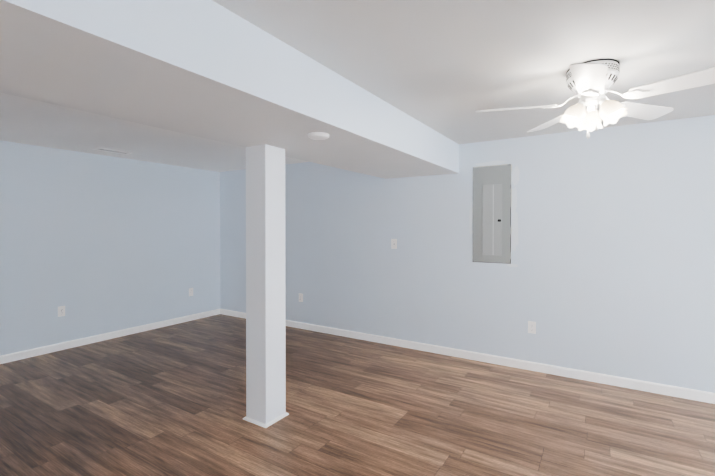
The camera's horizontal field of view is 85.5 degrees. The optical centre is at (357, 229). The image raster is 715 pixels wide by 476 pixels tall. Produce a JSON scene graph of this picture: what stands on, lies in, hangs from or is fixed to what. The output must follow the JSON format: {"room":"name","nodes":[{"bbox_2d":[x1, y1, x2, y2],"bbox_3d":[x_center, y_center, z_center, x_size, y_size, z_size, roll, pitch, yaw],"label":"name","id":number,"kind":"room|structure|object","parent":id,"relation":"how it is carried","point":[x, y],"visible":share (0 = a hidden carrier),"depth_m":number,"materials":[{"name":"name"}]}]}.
{"room":"finished basement","nodes":[
{"label":"finished basement","id":0,"kind":"room"},
{"bbox_2d":[0,140,219,355],"bbox_3d":[-4.170,0.230,3.155,0.150,2.260,7.200,0,1,32],"label":"wall","id":1,"kind":"structure","parent":0,"point":[95,244],"depth_m":4.66,"materials":[{"name":"blue paint"}]},
{"bbox_2d":[58,306,64,316],"bbox_3d":[-3.329,0.916,4.348,0.008,0.114,0.070,0,1,32],"label":"electrical outlet","id":2,"kind":"object","parent":1,"relation":"attached to","point":[61,310],"visible":1,"depth_m":4.34,"materials":[{"name":"white plastic"}]},
{"bbox_2d":[0,309,219,363],"bbox_3d":[-4.101,1.319,3.120,0.013,0.082,7.200,0,1,32],"label":"baseboard","id":3,"kind":"structure","parent":1,"relation":"attached to","point":[15,356],"depth_m":4.65,"materials":[{"name":"white wood"}]},
{"bbox_2d":[189,288,192,295],"bbox_3d":[-2.464,0.920,5.723,0.008,0.114,0.070,0,1,32],"label":"electrical outlet","id":4,"kind":"object","parent":1,"relation":"attached to","point":[190,291],"visible":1,"depth_m":5.72,"materials":[{"name":"white plastic"}]},
{"bbox_2d":[0,314,714,475],"bbox_3d":[-0.636,1.436,0.941,8.500,0.120,7.500,0,1,32],"label":"floor","id":5,"kind":"structure","parent":0,"point":[170,400],"depth_m":2.82,"materials":[{"name":"wood"}]},
{"bbox_2d":[246,144,285,423],"bbox_3d":[-0.665,0.385,2.810,0.199,1.954,0.200,0,1,32],"label":"column","id":6,"kind":"structure","parent":5,"relation":"on","point":[265,303],"depth_m":2.73,"materials":[{"name":"white paint"}]},
{"bbox_2d":[243,412,288,427],"bbox_3d":[-0.665,1.354,2.817,0.231,0.016,0.232,0,1,32],"label":"trim","id":7,"kind":"structure","parent":6,"relation":"attached to","point":[263,424],"depth_m":2.73,"materials":[{"name":"white wood"}]},
{"bbox_2d":[0,0,714,171],"bbox_3d":[-0.636,-0.958,0.923,8.500,0.152,7.500,0,1,32],"label":"ceiling","id":8,"kind":"structure","parent":0,"point":[448,68],"depth_m":2.04,"materials":[{"name":"white paint"}]},
{"bbox_2d":[94,148,132,154],"bbox_3d":[-2.802,-0.903,4.448,0.150,0.009,0.360,0,1,32],"label":"ceiling vent","id":9,"kind":"object","parent":8,"relation":"in","point":[113,151],"visible":0.98,"depth_m":4.44,"materials":[{"name":"white metal"}]},
{"bbox_2d":[0,0,458,178],"bbox_3d":[-1.214,-0.733,1.288,0.883,0.305,7.200,0,1,32],"label":"soffit","id":10,"kind":"structure","parent":8,"relation":"attached to","point":[210,70],"depth_m":1.67,"materials":[{"name":"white paint"}]},
{"bbox_2d":[308,132,328,139],"bbox_3d":[-0.241,-0.577,2.390,0.132,0.023,0.132,0,1,32],"label":"smoke detector","id":11,"kind":"object","parent":10,"relation":"attached to","point":[318,135],"visible":1,"depth_m":2.35,"materials":[{"name":"white plastic"}]},
{"bbox_2d":[476,59,714,137],"bbox_3d":[1.274,-0.696,2.104,1.193,0.393,1.142,0,1,32],"label":"ceiling fan","id":12,"kind":"object","parent":8,"relation":"attached to","point":[589,83],"visible":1,"depth_m":2.04,"materials":[{"name":"white metal"}]},
{"bbox_2d":[220,115,714,392],"bbox_3d":[1.321,0.223,4.042,8.500,2.260,0.150,0,1,32],"label":"wall","id":13,"kind":"structure","parent":0,"point":[612,273],"depth_m":3.69,"materials":[{"name":"blue paint"}]},
{"bbox_2d":[299,293,302,301],"bbox_3d":[-0.774,0.924,5.272,0.070,0.114,0.008,0,1,32],"label":"electrical outlet","id":14,"kind":"object","parent":13,"relation":"attached to","point":[300,297],"visible":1,"depth_m":5.27,"materials":[{"name":"white plastic"}]},
{"bbox_2d":[391,239,396,248],"bbox_3d":[0.424,0.162,4.507,0.070,0.114,0.017,0,1,32],"label":"light switch","id":15,"kind":"object","parent":13,"relation":"attached to","point":[393,243],"visible":1,"depth_m":4.51,"materials":[{"name":"white plastic"}]},
{"bbox_2d":[220,309,714,403],"bbox_3d":[1.278,1.312,3.981,8.200,0.082,0.013,0,1,32],"label":"baseboard","id":16,"kind":"structure","parent":13,"relation":"attached to","point":[680,392],"depth_m":3.77,"materials":[{"name":"white wood"}]},
{"bbox_2d":[469,161,519,266],"bbox_3d":[1.373,-0.168,3.905,0.489,1.066,0.022,0,1,32],"label":"electrical panel","id":17,"kind":"object","parent":13,"relation":"attached to","point":[494,231],"visible":1,"depth_m":3.90,"materials":[{"name":"grey metal"}]},
{"bbox_2d":[528,321,535,333],"bbox_3d":[1.682,0.940,3.727,0.070,0.114,0.008,0,1,32],"label":"electrical outlet","id":18,"kind":"object","parent":13,"relation":"attached to","point":[531,327],"visible":1,"depth_m":3.73,"materials":[{"name":"white plastic"}]}
]}

